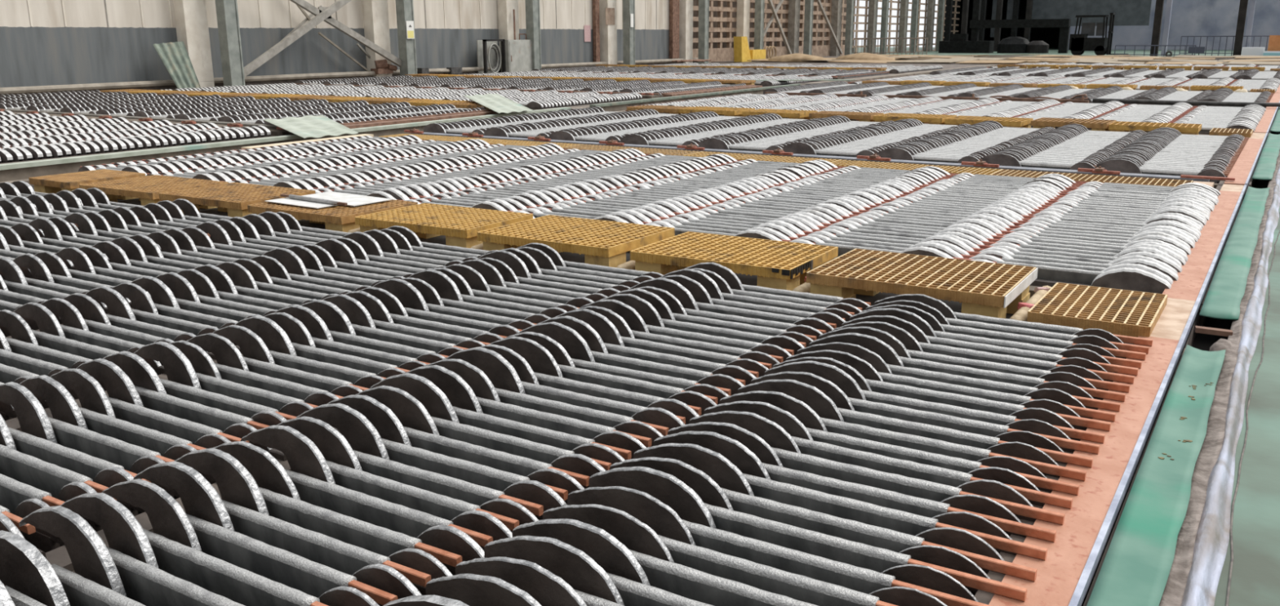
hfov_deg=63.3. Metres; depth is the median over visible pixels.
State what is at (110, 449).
cathode
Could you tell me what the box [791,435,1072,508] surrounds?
cathode
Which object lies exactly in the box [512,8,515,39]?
rod
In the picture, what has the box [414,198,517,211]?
anode
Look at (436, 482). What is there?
cathode
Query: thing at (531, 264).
anode
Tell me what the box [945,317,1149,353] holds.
cathode
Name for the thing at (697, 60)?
heap
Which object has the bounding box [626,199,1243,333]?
tank
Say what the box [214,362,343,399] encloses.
cathode
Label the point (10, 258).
cathode
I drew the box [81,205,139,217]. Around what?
cathode
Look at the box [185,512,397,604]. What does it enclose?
cathode
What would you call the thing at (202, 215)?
cathode
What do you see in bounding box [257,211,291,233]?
anode
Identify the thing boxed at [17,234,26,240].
anode
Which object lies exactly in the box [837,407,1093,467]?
cathode
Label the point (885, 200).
cathode
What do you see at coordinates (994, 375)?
cathode
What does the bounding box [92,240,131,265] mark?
anode
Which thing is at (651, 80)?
raised grating
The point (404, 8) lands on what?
steel column
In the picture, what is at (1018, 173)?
grating
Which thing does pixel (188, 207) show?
anode
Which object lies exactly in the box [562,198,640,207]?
cathode
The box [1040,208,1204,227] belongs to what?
anode
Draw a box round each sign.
[405,21,414,38]
[583,25,591,41]
[605,8,614,24]
[630,13,633,26]
[1187,46,1204,53]
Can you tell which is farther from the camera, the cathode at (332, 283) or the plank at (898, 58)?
the plank at (898, 58)
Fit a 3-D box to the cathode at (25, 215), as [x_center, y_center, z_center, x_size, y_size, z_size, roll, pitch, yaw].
[-3.760,-0.238,6.667,0.740,0.631,0.032,9,17,31]
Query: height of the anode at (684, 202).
0.695 m
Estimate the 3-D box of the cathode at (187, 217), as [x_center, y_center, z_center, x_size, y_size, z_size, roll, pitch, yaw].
[-2.675,-0.220,6.578,0.740,0.631,0.033,8,17,31]
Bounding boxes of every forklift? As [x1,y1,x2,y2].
[938,0,1071,53]
[1068,13,1128,55]
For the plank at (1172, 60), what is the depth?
42.99 m
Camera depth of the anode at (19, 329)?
3.97 m
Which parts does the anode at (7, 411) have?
plate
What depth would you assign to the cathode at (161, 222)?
6.38 m
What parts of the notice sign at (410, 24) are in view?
yellow panel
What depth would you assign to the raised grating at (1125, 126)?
12.11 m
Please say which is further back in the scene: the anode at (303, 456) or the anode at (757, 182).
the anode at (757, 182)
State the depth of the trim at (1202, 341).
4.34 m
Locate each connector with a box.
[26,111,38,114]
[61,112,74,115]
[98,115,111,118]
[138,117,152,120]
[181,120,195,124]
[226,122,243,126]
[404,128,423,133]
[462,131,483,137]
[524,88,534,91]
[527,134,551,141]
[561,90,573,93]
[599,138,624,145]
[600,91,612,93]
[641,92,653,95]
[676,143,704,150]
[762,148,793,155]
[857,153,890,160]
[960,159,999,167]
[1077,165,1119,174]
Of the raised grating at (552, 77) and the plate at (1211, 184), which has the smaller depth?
the plate at (1211, 184)
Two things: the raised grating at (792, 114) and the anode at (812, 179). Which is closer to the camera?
the anode at (812, 179)
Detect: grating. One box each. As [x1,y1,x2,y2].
[28,168,146,199]
[79,174,227,208]
[99,88,155,92]
[125,89,181,93]
[153,90,216,94]
[158,182,315,220]
[186,92,236,96]
[218,93,271,97]
[247,93,315,99]
[247,199,417,232]
[286,94,349,101]
[318,96,380,104]
[355,97,429,106]
[355,203,533,248]
[398,99,470,108]
[404,73,443,76]
[430,74,467,77]
[439,101,489,109]
[460,75,492,78]
[476,214,675,267]
[487,75,526,79]
[515,76,550,79]
[540,76,577,79]
[570,77,608,80]
[595,64,623,66]
[602,77,650,81]
[617,64,642,67]
[626,105,690,114]
[630,231,838,290]
[635,78,675,83]
[641,65,670,67]
[665,65,690,67]
[670,78,717,83]
[678,106,755,116]
[690,66,715,67]
[705,79,755,84]
[715,66,742,68]
[741,66,773,68]
[742,108,817,119]
[767,66,795,69]
[795,66,827,70]
[805,248,1038,318]
[808,111,884,121]
[822,66,853,70]
[831,159,1002,174]
[852,67,886,71]
[862,80,901,84]
[873,112,956,124]
[900,80,946,85]
[942,81,991,87]
[945,115,1033,128]
[989,82,1037,87]
[990,168,1193,186]
[996,64,1027,68]
[1026,64,1060,69]
[1026,282,1168,337]
[1030,117,1116,131]
[1036,83,1085,88]
[1059,64,1092,69]
[1085,84,1137,89]
[1091,65,1124,70]
[1108,120,1202,134]
[1123,65,1157,70]
[1139,85,1190,89]
[1158,66,1192,70]
[1190,84,1243,91]
[1193,66,1229,71]
[1208,128,1253,137]
[1231,66,1265,71]
[1249,88,1275,93]
[1270,68,1279,71]
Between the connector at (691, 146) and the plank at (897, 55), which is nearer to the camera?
the connector at (691, 146)
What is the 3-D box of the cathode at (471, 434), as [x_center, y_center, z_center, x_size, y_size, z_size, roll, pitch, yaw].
[-0.393,0.679,3.032,0.740,0.632,0.032,9,17,31]
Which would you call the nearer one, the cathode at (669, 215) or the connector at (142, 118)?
the cathode at (669, 215)
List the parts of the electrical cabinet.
handle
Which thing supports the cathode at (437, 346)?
in the tank at (60, 556)
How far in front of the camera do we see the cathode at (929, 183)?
7.77 m
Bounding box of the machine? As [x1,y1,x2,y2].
[733,36,776,62]
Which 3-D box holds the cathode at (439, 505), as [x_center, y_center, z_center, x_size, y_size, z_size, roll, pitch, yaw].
[-0.601,0.764,2.708,0.740,0.631,0.033,9,17,31]
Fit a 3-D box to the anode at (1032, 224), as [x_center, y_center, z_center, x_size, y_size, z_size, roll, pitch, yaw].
[2.629,-0.130,6.054,1.023,0.702,0.081,9,17,31]
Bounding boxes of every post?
[944,0,952,40]
[960,0,968,33]
[978,0,986,40]
[993,0,1003,51]
[1010,0,1019,36]
[1023,0,1033,41]
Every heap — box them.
[671,58,711,62]
[768,53,827,62]
[835,53,894,60]
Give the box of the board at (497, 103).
[463,93,533,113]
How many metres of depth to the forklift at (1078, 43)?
56.78 m
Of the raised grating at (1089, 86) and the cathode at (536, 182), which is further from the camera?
the raised grating at (1089, 86)
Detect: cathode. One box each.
[0,218,28,226]
[0,248,25,257]
[0,255,15,260]
[0,288,44,304]
[0,299,22,311]
[0,348,68,375]
[0,363,39,382]
[0,444,116,500]
[0,473,65,514]
[0,505,35,533]
[4,280,69,299]
[5,337,92,368]
[6,216,33,223]
[8,244,54,254]
[8,426,151,482]
[21,213,78,226]
[21,240,65,253]
[25,276,88,294]
[31,329,118,359]
[37,211,66,218]
[40,236,92,248]
[48,417,173,471]
[50,273,111,290]
[50,563,145,605]
[52,209,109,222]
[60,324,144,351]
[61,234,102,245]
[67,207,99,213]
[68,268,132,285]
[75,231,115,241]
[78,406,205,456]
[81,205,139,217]
[84,318,162,345]
[93,266,145,280]
[96,229,133,238]
[97,203,130,208]
[106,314,186,340]
[106,546,244,605]
[107,396,248,444]
[109,262,166,277]
[110,201,143,207]
[110,226,150,235]
[126,223,165,233]
[128,259,185,272]
[131,308,217,335]
[134,385,270,431]
[140,222,210,236]
[142,528,328,605]
[145,254,204,269]
[154,302,237,328]
[156,219,196,228]
[159,377,296,419]
[161,251,224,265]
[172,217,204,225]
[175,297,254,321]
[179,248,238,262]
[184,215,217,222]
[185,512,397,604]
[195,245,257,258]
[195,372,318,411]
[197,294,272,315]
[199,212,232,219]
[213,242,267,255]
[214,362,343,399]
[217,290,290,309]
[222,499,431,586]
[231,240,279,250]
[235,285,310,304]
[243,356,368,392]
[244,236,302,248]
[255,280,328,299]
[258,234,316,245]
[258,486,462,566]
[269,350,385,384]
[270,276,351,293]
[274,231,327,242]
[284,468,493,546]
[288,273,363,291]
[289,229,342,239]
[291,342,409,374]
[301,226,351,236]
[306,268,379,285]
[311,336,429,367]
[313,187,370,195]
[320,191,365,195]
[322,265,392,279]
[323,186,375,192]
[326,460,519,530]
[328,329,448,358]
[334,184,382,191]
[335,261,411,276]
[343,182,392,188]
[351,323,466,353]
[353,181,403,186]
[353,449,543,515]
[355,258,425,273]
[364,179,413,185]
[366,253,443,269]
[372,178,419,183]
[372,319,490,345]
[381,438,568,500]
[382,251,449,266]
[389,312,506,338]
[396,199,471,207]
[399,248,464,261]
[403,426,590,486]
[404,306,521,331]
[408,196,475,206]
[411,245,479,257]
[418,195,481,203]
[421,241,489,254]
[426,302,537,324]
[429,194,490,201]
[431,416,611,470]
[439,191,502,199]
[440,297,535,319]
[448,191,511,197]
[452,405,631,459]
[457,189,517,195]
[461,293,546,313]
[465,187,524,193]
[471,288,579,308]
[473,185,538,191]
[476,396,651,447]
[480,183,542,190]
[488,284,574,303]
[490,182,552,188]
[494,387,668,435]
[497,180,559,186]
[504,281,590,297]
[506,179,566,185]
[507,210,589,218]
[515,178,573,183]
[515,275,601,293]
[516,208,598,218]
[521,177,580,182]
[521,381,685,424]
[524,205,607,216]
[528,174,587,181]
[529,272,615,288]
[533,372,701,415]
[535,204,614,213]
[539,267,626,284]
[544,202,623,211]
[553,200,634,209]
[555,265,637,279]
[557,364,717,404]
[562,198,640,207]
[563,260,648,276]
[570,196,648,205]
[570,357,730,395]
[574,589,623,605]
[578,195,654,203]
[585,193,662,200]
[591,350,745,385]
[595,191,671,199]
[601,190,678,197]
[604,342,758,377]
[606,572,713,605]
[608,187,684,195]
[614,186,689,193]
[620,335,771,368]
[622,184,696,191]
[628,548,817,605]
[631,182,705,190]
[631,329,782,362]
[635,181,712,188]
[641,221,742,233]
[644,180,718,186]
[645,324,794,355]
[649,218,751,231]
[650,178,723,185]
[657,177,731,183]
[657,534,897,605]
[658,216,756,227]
[661,318,805,347]
[662,176,735,182]
[662,226,736,235]
[666,214,763,225]
[672,212,769,222]
[672,312,816,340]
[681,519,991,605]
[683,210,777,220]
[684,307,826,333]
[688,207,784,217]
[695,301,836,328]
[697,205,792,215]
[704,204,796,213]
[704,502,1026,601]
[710,201,803,211]
[711,297,844,319]
[717,200,808,208]
[720,487,1036,581]
[721,292,854,315]
[724,197,813,206]
[728,195,820,204]
[731,288,862,311]
[739,195,824,202]
[742,191,832,200]
[742,284,871,306]
[742,472,1047,559]
[751,191,839,198]
[756,189,842,196]
[761,462,1056,542]
[762,187,845,195]
[767,185,853,193]
[771,447,1065,524]
[773,183,858,191]
[778,182,862,189]
[780,239,902,257]
[783,181,867,188]
[788,236,907,250]
[790,179,874,186]
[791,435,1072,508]
[795,178,878,184]
[795,233,914,247]
[798,176,882,182]
[802,231,919,244]
[805,426,1079,494]
[811,228,924,241]
[816,225,933,238]
[820,417,1086,480]
[821,222,936,235]
[827,220,941,232]
[834,218,946,230]
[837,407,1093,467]
[840,215,950,227]
[848,213,955,224]
[848,396,1099,453]
[850,211,959,222]
[857,208,964,219]
[862,206,969,217]
[862,389,1105,443]
[864,377,1111,431]
[868,204,974,214]
[874,203,977,212]
[877,371,1115,421]
[880,200,982,210]
[882,199,986,208]
[886,363,1120,411]
[888,197,989,205]
[895,195,994,204]
[898,355,1125,401]
[899,194,996,201]
[902,191,999,199]
[906,349,1129,392]
[907,190,1003,198]
[911,188,1006,195]
[914,186,1009,194]
[917,184,1013,192]
[918,342,1134,383]
[921,183,1016,191]
[926,182,1020,189]
[926,335,1138,375]
[929,180,1022,186]
[933,330,1142,368]
[941,324,1146,359]
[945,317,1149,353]
[952,257,1103,284]
[953,311,1152,346]
[960,253,1106,271]
[965,250,1111,267]
[972,247,1112,263]
[976,244,1116,260]
[980,240,1117,256]
[986,238,1123,253]
[991,235,1126,249]
[995,233,1127,245]
[1000,230,1130,243]
[1004,227,1130,239]
[1008,225,1136,237]
[1011,222,1136,234]
[1017,220,1141,231]
[1021,214,1146,226]
[1021,217,1142,228]
[1026,213,1144,223]
[1029,210,1148,221]
[1032,208,1151,218]
[1036,206,1152,216]
[1040,204,1154,213]
[1044,202,1157,211]
[1046,200,1158,209]
[1048,198,1159,207]
[1053,196,1160,204]
[1056,195,1164,203]
[1057,192,1165,201]
[1059,191,1166,199]
[1062,189,1168,196]
[1064,186,1170,195]
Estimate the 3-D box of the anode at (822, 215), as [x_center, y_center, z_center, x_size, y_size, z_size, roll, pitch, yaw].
[0.774,-0.288,6.729,1.023,0.692,0.085,9,17,31]
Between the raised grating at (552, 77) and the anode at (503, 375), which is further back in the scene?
the raised grating at (552, 77)
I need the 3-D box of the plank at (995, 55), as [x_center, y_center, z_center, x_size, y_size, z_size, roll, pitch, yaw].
[19.528,-13.113,54.965,2.684,0.134,1.954,10,18,36]
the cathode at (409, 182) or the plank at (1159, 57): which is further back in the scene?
the plank at (1159, 57)
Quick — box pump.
[370,59,397,74]
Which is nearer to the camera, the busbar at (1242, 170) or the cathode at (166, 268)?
the cathode at (166, 268)
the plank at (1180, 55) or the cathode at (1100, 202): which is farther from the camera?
the plank at (1180, 55)
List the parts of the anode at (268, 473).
plate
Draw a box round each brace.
[243,0,351,77]
[280,5,321,41]
[289,0,401,66]
[296,4,311,21]
[318,31,368,71]
[355,43,370,58]
[764,0,783,35]
[767,0,791,54]
[816,0,842,54]
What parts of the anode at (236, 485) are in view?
plate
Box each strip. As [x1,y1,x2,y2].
[0,134,309,169]
[351,106,571,132]
[589,84,801,106]
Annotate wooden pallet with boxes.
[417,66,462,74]
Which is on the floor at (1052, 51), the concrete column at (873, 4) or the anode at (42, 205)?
the concrete column at (873, 4)
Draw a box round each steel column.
[214,0,244,86]
[395,0,417,75]
[524,0,541,70]
[622,0,635,65]
[697,0,711,63]
[754,0,764,59]
[803,0,813,54]
[844,0,854,55]
[879,0,888,53]
[909,0,919,52]
[934,0,945,51]
[1150,0,1172,56]
[1232,0,1255,55]
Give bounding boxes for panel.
[1086,344,1225,605]
[1199,186,1270,319]
[1267,35,1279,51]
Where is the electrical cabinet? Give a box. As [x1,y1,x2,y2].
[499,33,532,72]
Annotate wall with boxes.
[0,0,855,87]
[942,0,1060,48]
[1067,0,1279,49]
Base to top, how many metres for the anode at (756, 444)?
0.721 m
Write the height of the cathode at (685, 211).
0.632 m
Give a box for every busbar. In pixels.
[340,109,505,128]
[661,84,762,97]
[988,183,1246,605]
[1224,132,1267,186]
[1253,93,1279,137]
[1275,84,1279,93]
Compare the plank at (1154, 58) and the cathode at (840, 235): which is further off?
the plank at (1154, 58)
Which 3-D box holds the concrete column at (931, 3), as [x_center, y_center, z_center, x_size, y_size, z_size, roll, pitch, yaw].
[20.628,-21.415,73.439,0.380,7.080,0.620,9,17,31]
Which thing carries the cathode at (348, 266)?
in the tank at (60, 556)
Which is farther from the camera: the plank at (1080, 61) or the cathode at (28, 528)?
the plank at (1080, 61)
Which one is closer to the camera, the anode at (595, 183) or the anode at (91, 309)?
the anode at (91, 309)
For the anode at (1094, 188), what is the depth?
7.31 m
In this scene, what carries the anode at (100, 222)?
in the tank at (60, 556)
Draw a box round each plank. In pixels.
[746,58,779,62]
[813,59,845,61]
[827,59,902,63]
[886,60,966,62]
[890,55,928,57]
[891,57,911,59]
[896,54,937,55]
[897,55,933,57]
[897,57,939,58]
[918,56,969,58]
[924,58,979,60]
[933,55,979,57]
[947,54,988,56]
[950,57,1007,60]
[955,60,1028,63]
[973,56,1009,57]
[977,54,1031,56]
[984,57,1013,57]
[997,59,1066,60]
[1005,57,1062,59]
[1017,55,1071,57]
[1017,62,1083,63]
[1025,60,1040,62]
[1032,54,1080,57]
[1040,59,1093,63]
[1059,57,1111,59]
[1066,57,1129,61]
[1070,56,1119,58]
[1075,59,1145,64]
[1081,54,1130,56]
[1113,57,1155,59]
[1118,59,1170,61]
[1122,55,1172,57]
[1128,61,1164,62]
[1143,62,1222,65]
[1153,57,1215,59]
[1159,57,1232,57]
[1164,61,1227,62]
[1168,58,1217,61]
[1173,54,1227,57]
[1218,58,1279,61]
[1222,62,1279,65]
[1223,59,1279,62]
[1227,55,1279,57]
[1228,61,1279,63]
[1233,56,1279,58]
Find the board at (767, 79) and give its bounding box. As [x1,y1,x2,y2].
[755,79,856,80]
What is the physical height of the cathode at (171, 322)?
0.631 m
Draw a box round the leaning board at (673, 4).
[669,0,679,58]
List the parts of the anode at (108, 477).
plate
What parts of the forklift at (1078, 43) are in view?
pane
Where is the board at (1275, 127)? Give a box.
[1270,109,1279,132]
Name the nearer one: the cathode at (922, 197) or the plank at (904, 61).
the cathode at (922, 197)
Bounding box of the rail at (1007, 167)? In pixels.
[410,132,1209,182]
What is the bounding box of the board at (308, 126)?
[263,115,358,137]
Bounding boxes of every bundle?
[1121,86,1133,89]
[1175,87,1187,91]
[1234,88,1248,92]
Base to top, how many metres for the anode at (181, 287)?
0.750 m
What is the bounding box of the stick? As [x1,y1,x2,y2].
[1194,325,1232,336]
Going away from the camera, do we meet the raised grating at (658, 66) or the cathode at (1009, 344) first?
the cathode at (1009, 344)
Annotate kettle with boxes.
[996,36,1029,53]
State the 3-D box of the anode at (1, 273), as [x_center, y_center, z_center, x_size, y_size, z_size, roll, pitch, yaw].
[-3.474,0.050,5.390,1.035,0.750,0.038,9,17,31]
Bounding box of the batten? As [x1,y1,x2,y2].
[240,133,373,149]
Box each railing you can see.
[853,38,928,54]
[1114,44,1196,56]
[1178,35,1269,56]
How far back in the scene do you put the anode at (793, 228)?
6.01 m
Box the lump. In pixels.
[1208,337,1231,351]
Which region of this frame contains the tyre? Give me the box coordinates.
[1164,50,1172,56]
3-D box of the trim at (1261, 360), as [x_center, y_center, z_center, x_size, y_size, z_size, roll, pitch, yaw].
[5.304,-1.003,8.524,0.036,0.005,19.040,9,17,31]
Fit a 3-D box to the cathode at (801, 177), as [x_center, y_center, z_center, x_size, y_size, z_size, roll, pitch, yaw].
[1.654,-0.660,8.191,0.945,0.631,0.034,9,17,31]
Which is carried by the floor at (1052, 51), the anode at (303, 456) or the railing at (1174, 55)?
the railing at (1174, 55)
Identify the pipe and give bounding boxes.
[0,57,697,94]
[4,108,276,127]
[294,83,658,94]
[346,227,359,232]
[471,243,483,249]
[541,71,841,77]
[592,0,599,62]
[616,260,635,270]
[792,276,810,293]
[1008,285,1051,321]
[1092,97,1279,106]
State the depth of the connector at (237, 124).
13.55 m
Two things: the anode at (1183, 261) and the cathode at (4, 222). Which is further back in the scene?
the cathode at (4, 222)
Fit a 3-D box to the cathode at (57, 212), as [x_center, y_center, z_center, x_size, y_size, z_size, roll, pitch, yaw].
[-3.657,-0.278,6.826,0.740,0.631,0.033,8,17,31]
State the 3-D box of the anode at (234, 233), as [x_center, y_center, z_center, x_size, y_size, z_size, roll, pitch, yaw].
[-2.078,-0.067,5.806,1.035,0.752,0.036,9,17,31]
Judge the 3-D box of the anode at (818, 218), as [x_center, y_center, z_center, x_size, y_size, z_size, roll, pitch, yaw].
[0.723,-0.263,6.633,1.023,0.692,0.085,8,17,31]
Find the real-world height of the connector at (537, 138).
0.055 m
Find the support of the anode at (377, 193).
in the tank at (1202, 319)
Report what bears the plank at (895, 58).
on the trim at (1216, 59)
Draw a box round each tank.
[0,135,275,164]
[4,213,1185,605]
[336,98,644,110]
[625,110,1276,137]
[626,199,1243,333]
[762,80,825,86]
[844,74,889,79]
[899,68,946,73]
[1213,142,1265,188]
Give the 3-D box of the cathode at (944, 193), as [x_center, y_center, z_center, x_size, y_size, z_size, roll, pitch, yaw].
[2.318,-0.470,7.447,0.945,0.631,0.034,8,17,31]
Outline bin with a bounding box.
[1240,47,1265,55]
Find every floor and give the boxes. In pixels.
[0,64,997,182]
[852,47,1267,56]
[1213,205,1279,605]
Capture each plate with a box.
[318,6,331,18]
[1192,181,1213,187]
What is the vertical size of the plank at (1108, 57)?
0.089 m
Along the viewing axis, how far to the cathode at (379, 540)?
2.44 m
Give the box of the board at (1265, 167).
[1251,133,1279,179]
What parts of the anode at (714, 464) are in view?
plate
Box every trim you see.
[0,110,625,186]
[31,186,1013,318]
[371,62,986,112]
[711,55,1250,65]
[974,107,1279,605]
[1159,149,1279,605]
[1181,163,1279,605]
[1225,231,1279,605]
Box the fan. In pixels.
[476,39,506,73]
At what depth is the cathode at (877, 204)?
6.79 m
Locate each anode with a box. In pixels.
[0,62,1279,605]
[0,199,79,232]
[0,205,8,220]
[0,225,72,262]
[0,232,75,270]
[0,257,109,313]
[0,271,5,279]
[0,274,84,318]
[0,309,128,375]
[0,325,10,337]
[0,328,106,391]
[0,381,179,514]
[0,400,17,420]
[0,413,145,515]
[0,511,46,558]
[9,195,79,229]
[10,222,110,262]
[12,253,133,307]
[13,302,165,374]
[13,304,39,329]
[13,375,48,408]
[13,497,64,552]
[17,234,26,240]
[18,266,32,278]
[18,374,216,499]
[18,505,126,596]
[26,193,111,226]
[28,217,124,258]
[33,227,44,237]
[34,250,152,299]
[37,299,62,324]
[40,297,173,365]
[42,193,110,225]
[44,367,78,408]
[48,216,77,237]
[49,368,231,484]
[55,190,141,222]
[55,246,175,297]
[57,480,102,546]
[60,492,158,568]
[62,293,216,359]
[63,212,161,251]
[71,188,141,220]
[75,358,287,461]
[78,245,173,292]
[84,211,111,231]
[84,285,242,353]
[86,187,155,217]
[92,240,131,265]
[97,208,128,229]
[102,351,286,425]
[102,478,379,605]
[111,206,213,242]
[111,236,233,282]
[111,282,237,345]
[128,205,212,240]
[128,233,231,279]
[130,275,261,337]
[133,341,341,433]
[133,461,422,605]
[143,203,173,222]
[146,231,182,254]
[155,271,278,315]
[156,200,185,219]
[163,227,258,257]
[168,340,338,405]
[172,198,200,217]
[173,447,453,595]
[176,268,299,307]
[180,226,281,263]
[186,333,362,396]
[193,263,316,305]
[195,221,233,245]
[212,324,383,388]
[212,440,484,574]
[213,218,246,242]
[214,261,337,299]
[227,216,334,260]
[231,257,351,294]
[234,315,405,377]
[240,425,512,550]
[241,213,335,239]
[250,254,370,291]
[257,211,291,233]
[262,247,397,297]
[263,312,426,370]
[274,304,445,363]
[275,211,302,231]
[275,416,538,532]
[285,244,404,279]
[296,403,567,519]
[301,299,478,368]
[302,244,413,277]
[308,188,396,199]
[314,238,432,271]
[316,187,409,199]
[322,293,484,348]
[326,394,584,504]
[327,186,420,198]
[335,237,446,268]
[337,184,431,196]
[342,231,463,266]
[343,290,503,342]
[346,182,439,195]
[355,385,605,488]
[359,286,519,336]
[360,181,448,192]
[363,229,477,261]
[368,180,458,191]
[369,373,625,464]
[372,278,535,329]
[375,177,466,189]
[380,228,483,257]
[386,177,475,187]
[386,226,497,254]
[401,277,551,323]
[403,364,645,458]
[404,199,507,211]
[408,269,567,317]
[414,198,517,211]
[422,196,526,209]
[425,358,662,447]
[425,573,541,605]
[431,193,537,207]
[432,267,577,311]
[443,191,545,204]
[444,263,594,307]
[444,346,684,430]
[453,190,555,203]
[455,556,586,605]
[459,259,608,302]
[462,188,563,201]
[471,186,571,199]
[476,250,630,291]
[478,185,579,197]
[478,257,619,296]
[480,344,699,424]
[484,535,624,605]
[486,183,586,195]
[488,336,716,415]
[498,182,595,194]
[499,247,639,287]
[502,180,602,192]
[502,331,728,404]
[511,179,609,190]
[511,518,650,585]
[512,209,628,222]
[515,321,744,395]
[516,246,653,282]
[517,242,663,278]
[518,177,617,188]
[522,208,644,224]
[528,175,624,186]
[533,206,652,222]
[537,174,631,185]
[537,315,755,385]
[540,203,661,219]
[542,503,674,562]
[554,308,768,377]
[555,203,669,217]
[556,200,675,215]
[567,485,946,605]
[568,199,684,213]
[573,306,779,368]
[574,197,691,211]
[579,299,791,361]
[582,194,698,208]
[588,466,989,604]
[596,193,706,206]
[599,293,804,355]
[600,191,712,204]
[605,189,719,202]
[608,288,813,347]
[609,456,999,591]
[617,188,725,199]
[620,186,732,198]
[627,277,834,332]
[630,183,740,196]
[633,285,822,339]
[633,442,1004,595]
[640,182,744,195]
[643,180,751,192]
[644,222,781,240]
[650,220,790,239]
[653,179,758,191]
[653,431,1017,555]
[656,177,764,190]
[660,268,852,321]
[661,218,798,237]
[662,275,845,327]
[666,177,768,188]
[667,216,804,234]
[667,421,1026,537]
[668,174,774,186]
[672,213,813,231]
[678,173,779,184]
[683,262,870,311]
[687,209,823,226]
[687,212,819,229]
[688,410,1036,521]
[692,267,861,314]
[699,208,830,223]
[702,205,835,221]
[703,400,1044,506]
[709,203,843,219]
[719,390,1052,492]
[723,199,853,214]
[724,202,848,216]
[730,197,859,212]
[737,378,1060,477]
[739,195,865,209]
[747,193,870,207]
[750,371,1067,464]
[755,191,875,205]
[757,190,881,203]
[761,188,884,201]
[764,360,1075,453]
[768,186,890,199]
[772,356,1080,440]
[780,183,900,195]
[781,186,896,198]
[783,181,903,194]
[786,349,1087,430]
[790,239,954,258]
[795,180,909,191]
[796,235,963,257]
[796,342,1092,418]
[799,178,913,191]
[800,177,915,188]
[804,175,919,186]
[807,231,974,251]
[807,234,969,254]
[808,332,1097,409]
[817,326,1103,399]
[820,228,979,248]
[822,226,984,244]
[828,222,988,241]
[832,321,1108,390]
[840,220,993,238]
[841,315,1113,382]
[843,217,996,235]
[848,307,1117,373]
[850,215,1001,233]
[858,211,1009,227]
[858,213,1007,231]
[859,304,1115,357]
[865,299,1126,358]
[868,206,1018,222]
[869,209,1014,225]
[873,293,1123,342]
[879,202,1024,218]
[882,205,1022,220]
[888,200,1028,215]
[891,199,1031,213]
[894,196,1035,211]
[904,193,1041,206]
[906,195,1039,208]
[910,191,1045,204]
[913,189,1048,202]
[920,185,1054,198]
[923,188,1049,199]
[929,182,1059,195]
[932,184,1057,196]
[935,179,1063,191]
[939,181,1061,192]
[968,253,1173,284]
[970,258,1171,293]
[976,249,1178,280]
[978,247,1177,275]
[989,241,1182,266]
[991,244,1182,272]
[995,238,1186,265]
[1000,235,1187,261]
[1004,232,1186,255]
[1010,226,1191,248]
[1010,231,1191,254]
[1018,222,1195,244]
[1019,225,1195,248]
[1026,217,1199,239]
[1026,220,1198,241]
[1031,214,1201,235]
[1033,211,1200,231]
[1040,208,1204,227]
[1045,205,1206,225]
[1046,210,1202,230]
[1048,204,1207,222]
[1051,200,1209,220]
[1056,200,1209,217]
[1057,197,1210,214]
[1058,195,1210,213]
[1062,194,1213,211]
[1064,191,1214,208]
[1066,189,1214,206]
[1075,188,1217,204]
[1076,187,1218,203]
[1077,186,1217,198]
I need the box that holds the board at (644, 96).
[449,88,662,98]
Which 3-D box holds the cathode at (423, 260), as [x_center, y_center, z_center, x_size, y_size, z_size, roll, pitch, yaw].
[-1.140,0.068,5.418,0.740,0.632,0.032,9,17,31]
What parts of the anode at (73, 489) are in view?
plate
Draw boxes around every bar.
[764,91,866,97]
[882,93,978,100]
[989,96,1088,102]
[990,93,1088,99]
[1180,174,1235,180]
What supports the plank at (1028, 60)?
on the trim at (1216, 59)
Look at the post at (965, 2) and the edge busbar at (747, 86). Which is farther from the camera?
the post at (965, 2)
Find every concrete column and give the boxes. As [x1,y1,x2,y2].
[173,0,214,87]
[362,0,392,76]
[497,0,519,66]
[599,0,617,66]
[678,0,693,63]
[736,0,750,47]
[787,0,799,54]
[830,0,842,56]
[866,0,878,53]
[897,0,908,52]
[924,0,935,51]
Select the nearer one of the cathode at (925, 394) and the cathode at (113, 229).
the cathode at (925, 394)
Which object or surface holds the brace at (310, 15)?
attached to the wall at (43, 42)
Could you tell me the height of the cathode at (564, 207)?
0.632 m
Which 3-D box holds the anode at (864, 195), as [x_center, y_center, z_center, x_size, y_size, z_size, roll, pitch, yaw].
[1.204,-0.463,7.376,1.023,0.702,0.088,8,17,31]
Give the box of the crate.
[1263,51,1279,55]
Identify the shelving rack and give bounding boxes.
[693,0,960,62]
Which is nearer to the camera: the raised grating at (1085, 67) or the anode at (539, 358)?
the anode at (539, 358)
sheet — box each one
[152,41,200,88]
[264,191,392,208]
[990,0,996,37]
[1006,0,1013,19]
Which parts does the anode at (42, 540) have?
plate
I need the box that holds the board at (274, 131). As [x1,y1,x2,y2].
[12,111,295,136]
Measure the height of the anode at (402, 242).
0.736 m
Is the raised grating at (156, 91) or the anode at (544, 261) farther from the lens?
the raised grating at (156, 91)
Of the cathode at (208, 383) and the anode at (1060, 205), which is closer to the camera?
the cathode at (208, 383)
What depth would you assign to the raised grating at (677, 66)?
35.67 m
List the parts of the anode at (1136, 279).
plate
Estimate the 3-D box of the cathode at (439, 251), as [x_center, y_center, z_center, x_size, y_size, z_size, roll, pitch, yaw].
[-1.029,0.026,5.589,0.740,0.632,0.033,9,17,31]

